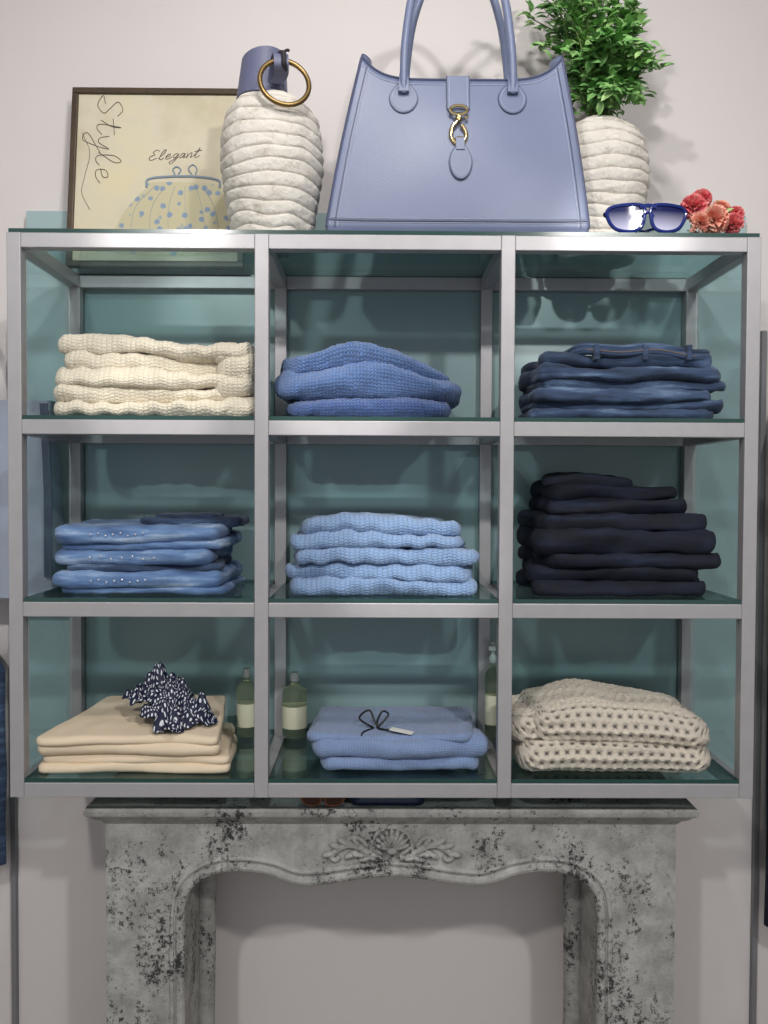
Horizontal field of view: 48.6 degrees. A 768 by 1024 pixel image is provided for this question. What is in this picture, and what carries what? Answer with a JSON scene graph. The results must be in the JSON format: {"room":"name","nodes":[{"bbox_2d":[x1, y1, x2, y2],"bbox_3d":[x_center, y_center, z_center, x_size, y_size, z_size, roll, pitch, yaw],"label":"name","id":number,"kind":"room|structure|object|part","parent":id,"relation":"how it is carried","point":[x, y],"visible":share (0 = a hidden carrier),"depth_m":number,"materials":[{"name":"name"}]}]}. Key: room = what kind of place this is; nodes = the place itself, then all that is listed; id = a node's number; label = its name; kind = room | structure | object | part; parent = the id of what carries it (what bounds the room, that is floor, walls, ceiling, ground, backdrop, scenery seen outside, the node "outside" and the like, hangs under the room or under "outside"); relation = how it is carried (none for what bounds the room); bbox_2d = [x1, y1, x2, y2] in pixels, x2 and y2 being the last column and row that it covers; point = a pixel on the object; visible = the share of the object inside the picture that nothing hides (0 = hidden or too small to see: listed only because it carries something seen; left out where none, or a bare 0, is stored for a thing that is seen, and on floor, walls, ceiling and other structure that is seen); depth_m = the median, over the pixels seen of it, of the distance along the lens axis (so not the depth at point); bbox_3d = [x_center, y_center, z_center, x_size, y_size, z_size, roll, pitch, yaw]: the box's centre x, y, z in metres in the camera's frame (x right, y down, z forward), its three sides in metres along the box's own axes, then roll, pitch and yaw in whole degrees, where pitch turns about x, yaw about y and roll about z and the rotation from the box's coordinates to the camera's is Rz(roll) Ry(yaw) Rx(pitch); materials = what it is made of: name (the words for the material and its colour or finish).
{"room":"clothing store","nodes":[
{"label":"clothing store","id":0,"kind":"room"},
{"bbox_2d":[0,0,767,1023],"bbox_3d":[-0.003,-0.151,2.152,5.200,3.200,0.100,0,1,0],"label":"wall","id":1,"kind":"structure","parent":0,"point":[391,949],"depth_m":2.12,"materials":[{"name":"paint"}]},
{"bbox_2d":[0,660,6,865],"bbox_3d":[-1.070,0.533,2.051,0.324,0.627,0.121,0,1,0],"label":"denim jacket","id":2,"kind":"object","parent":1,"relation":"hanging from","point":[3,756],"visible":1,"depth_m":2.04,"materials":[{"name":"fabric"}]},
{"bbox_2d":[7,390,18,1023],"bbox_3d":[-0.917,0.496,2.104,0.012,1.900,0.014,0,1,0],"label":"trim","id":3,"kind":"structure","parent":1,"relation":"attached to","point":[13,800],"depth_m":2.11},
{"bbox_2d":[26,211,745,779],"bbox_3d":[0.005,-0.032,2.092,1.745,1.385,0.026,0,1,0],"label":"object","id":4,"kind":"object","parent":1,"relation":"attached to","point":[719,302],"visible":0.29,"depth_m":2.08,"materials":[{"name":"teal glass"}]},
{"bbox_2d":[6,228,761,797],"bbox_3d":[-0.001,0.004,1.893,1.504,1.140,0.374,0,1,0],"label":"shelving unit","id":5,"kind":"object","parent":4,"relation":"attached to","point":[476,467],"visible":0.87,"depth_m":2.05,"materials":[{"name":"metal"}]},
{"bbox_2d":[36,694,236,773],"bbox_3d":[-0.522,0.481,1.864,0.397,0.113,0.261,0,1,-3],"label":"folded clothes","id":6,"kind":"object","parent":5,"relation":"in","point":[110,735],"visible":0.89,"depth_m":1.75,"materials":[{"name":"beige fabric"}]},
{"bbox_2d":[122,662,217,733],"bbox_3d":[-0.457,0.390,1.816,0.149,0.130,0.170,-1,2,-42],"label":"scarf","id":7,"kind":"object","parent":6,"relation":"on","point":[173,706],"visible":1,"depth_m":1.80,"materials":[{"name":"black fabric"}]},
{"bbox_2d":[52,512,249,594],"bbox_3d":[-0.501,0.084,1.869,0.380,0.166,0.288,0,1,0],"label":"jeans","id":8,"kind":"object","parent":5,"relation":"in","point":[184,553],"visible":1,"depth_m":1.75,"materials":[{"name":"fabric"}]},
{"bbox_2d":[53,333,254,419],"bbox_3d":[-0.477,-0.287,1.860,0.441,0.177,0.309,0,1,0],"label":"sweater","id":9,"kind":"object","parent":5,"relation":"in","point":[104,374],"visible":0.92,"depth_m":1.74,"materials":[{"name":"white fabric"}]},
{"bbox_2d":[65,87,244,269],"bbox_3d":[-0.535,-0.791,2.013,0.415,0.439,0.073,0,1,0],"label":"framed picture","id":10,"kind":"object","parent":5,"relation":"on","point":[141,158],"visible":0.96,"depth_m":2.01,"materials":[{"name":"beige paper"}]},
{"bbox_2d":[131,164,220,228],"bbox_3d":[-0.487,-0.723,2.004,0.214,0.203,0.027,0,1,0],"label":"purse","id":11,"kind":"object","parent":10,"relation":"attached to","point":[163,196],"depth_m":2.01,"materials":[{"name":"beige paper"}]},
{"bbox_2d":[236,667,253,737],"bbox_3d":[-0.326,0.451,2.021,0.049,0.160,0.049,0,1,0],"label":"perfume bottle","id":12,"kind":"object","parent":5,"relation":"on","point":[245,689],"visible":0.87,"depth_m":2.00,"materials":[{"name":"green glass"}]},
{"bbox_2d":[220,90,323,257],"bbox_3d":[-0.240,-0.722,1.825,0.222,0.312,0.220,0,1,0],"label":"ribbed vase","id":13,"kind":"object","parent":5,"relation":"on","point":[272,160],"visible":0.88,"depth_m":1.74,"materials":[{"name":"white ceramic"}]},
{"bbox_2d":[236,46,311,107],"bbox_3d":[-0.240,-0.895,1.785,0.111,0.158,0.196,-1,2,-29],"label":"belt","id":14,"kind":"object","parent":13,"relation":"in","point":[263,68],"visible":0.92,"depth_m":1.77,"materials":[{"name":"blue leather"}]},
{"bbox_2d":[282,671,306,738],"bbox_3d":[-0.212,0.456,2.016,0.059,0.152,0.059,0,1,0],"label":"perfume bottle","id":15,"kind":"object","parent":5,"relation":"on","point":[294,696],"visible":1,"depth_m":1.99,"materials":[{"name":"green glass"}]},
{"bbox_2d":[274,341,461,420],"bbox_3d":[-0.032,-0.278,1.867,0.405,0.162,0.278,0,1,0],"label":"sweater","id":16,"kind":"object","parent":5,"relation":"in","point":[355,378],"visible":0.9,"depth_m":1.74,"materials":[{"name":"blue fabric"}]},
{"bbox_2d":[285,512,479,595],"bbox_3d":[-0.006,0.083,1.880,0.422,0.172,0.297,0,1,0],"label":"sweater","id":17,"kind":"object","parent":5,"relation":"in","point":[342,553],"visible":1,"depth_m":1.75,"materials":[{"name":"blue fabric"}]},
{"bbox_3d":[-0.003,0.004,2.074,1.444,1.123,0.010,0,1,0],"label":"panel","id":18,"kind":"part","parent":5,"relation":"part of","materials":[{"name":"teal glass"}]},
{"bbox_2d":[307,706,488,770],"bbox_3d":[0.025,0.480,1.886,0.390,0.112,0.293,0,1,0],"label":"sweater","id":19,"kind":"object","parent":5,"relation":"in","point":[394,738],"visible":1,"depth_m":1.77,"materials":[{"name":"blue fabric"}]},
{"bbox_2d":[325,0,589,235],"bbox_3d":[0.149,-0.871,1.762,0.532,0.616,0.152,0,1,0],"label":"leather handbag","id":20,"kind":"object","parent":5,"relation":"on","point":[452,153],"visible":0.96,"depth_m":1.71,"materials":[{"name":"blue leather"},{"name":"gold metal"}]},
{"bbox_2d":[485,642,496,737],"bbox_3d":[0.258,0.421,2.018,0.036,0.226,0.038,0,1,0],"label":"spray bottle","id":21,"kind":"object","parent":5,"relation":"on","point":[490,677],"visible":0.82,"depth_m":2.00,"materials":[{"name":"green glass"}]},
{"bbox_2d":[515,0,673,271],"bbox_3d":[0.454,-0.904,1.896,0.315,0.678,0.284,0,1,0],"label":"potted plant","id":22,"kind":"object","parent":5,"relation":"on","point":[606,65],"visible":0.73,"depth_m":1.83,"materials":[{"name":"green plant"}]},
{"bbox_2d":[511,678,710,772],"bbox_3d":[0.473,0.463,1.879,0.441,0.150,0.281,0,1,0],"label":"sweater","id":23,"kind":"object","parent":5,"relation":"in","point":[573,724],"visible":0.95,"depth_m":1.76,"materials":[{"name":"beige fabric"}]},
{"bbox_2d":[516,472,720,596],"bbox_3d":[0.504,0.041,1.887,0.418,0.261,0.304,0,1,0],"label":"jeans","id":24,"kind":"object","parent":5,"relation":"in","point":[580,534],"visible":1,"depth_m":1.77,"materials":[{"name":"fabric"}]},
{"bbox_2d":[518,343,725,422],"bbox_3d":[0.509,-0.274,1.871,0.430,0.159,0.292,0,1,0],"label":"jeans","id":25,"kind":"object","parent":5,"relation":"in","point":[640,380],"visible":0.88,"depth_m":1.75,"materials":[{"name":"fabric"}]},
{"bbox_2d":[603,203,686,236],"bbox_3d":[0.532,-0.595,1.742,0.172,0.062,0.061,0,1,0],"label":"sunglasses","id":26,"kind":"object","parent":5,"relation":"on","point":[623,217],"visible":0.96,"depth_m":1.72,"materials":[{"name":"blue plastic"}]},
{"bbox_2d":[680,188,744,232],"bbox_3d":[0.678,-0.616,1.761,0.140,0.107,0.111,0,1,0],"label":"carnations","id":27,"kind":"object","parent":5,"relation":"on","point":[718,217],"visible":0.89,"depth_m":1.73,"materials":[{"name":"red plant"}]},
{"bbox_2d":[749,331,766,1023],"bbox_3d":[0.931,0.504,2.118,0.012,1.900,0.014,0,1,0],"label":"trim","id":28,"kind":"structure","parent":1,"relation":"attached to","point":[763,334],"depth_m":2.11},
{"bbox_2d":[764,666,767,926],"bbox_3d":[1.079,0.262,2.060,0.303,1.487,0.122,0,1,0],"label":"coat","id":29,"kind":"object","parent":1,"relation":"hanging from","point":[766,867],"visible":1,"depth_m":2.06,"materials":[{"name":"fabric"}]},
{"bbox_3d":[-0.965,-0.462,2.024,0.012,0.030,0.124,0,1,0],"label":"wall hook","id":30,"kind":"object","parent":1,"relation":"attached to","visible":0},
{"bbox_2d":[0,400,66,597],"bbox_3d":[-0.912,-0.131,2.005,0.300,0.658,0.110,0,1,0],"label":"tote bag","id":31,"kind":"object","parent":30,"relation":"hanging from","point":[44,483],"visible":0.56,"depth_m":1.98,"materials":[{"name":"blue leather"}]},
{"bbox_3d":[0.005,1.550,0.195,5.400,0.100,4.100,0,1,0],"label":"floor","id":32,"kind":"structure","parent":0,"visible":0},
{"bbox_2d":[83,759,699,1023],"bbox_3d":[0.014,1.034,1.954,1.282,0.840,0.354,0,1,0],"label":"fireplace mantel","id":33,"kind":"object","parent":32,"relation":"on","point":[615,857],"visible":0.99,"depth_m":1.80,"materials":[{"name":"stone"}]},
{"bbox_2d":[300,798,344,806],"bbox_3d":[-0.128,0.600,1.802,0.102,0.030,0.058,0,1,0],"label":"sunglasses","id":34,"kind":"object","parent":33,"relation":"on","point":[332,802],"visible":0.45,"depth_m":1.78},
{"bbox_2d":[349,798,424,804],"bbox_3d":[0.006,0.607,1.816,0.160,0.020,0.070,0,1,0],"label":"glasses case","id":35,"kind":"object","parent":33,"relation":"on","point":[356,801],"visible":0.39,"depth_m":1.78,"materials":[{"name":"blue leather"}]}
]}

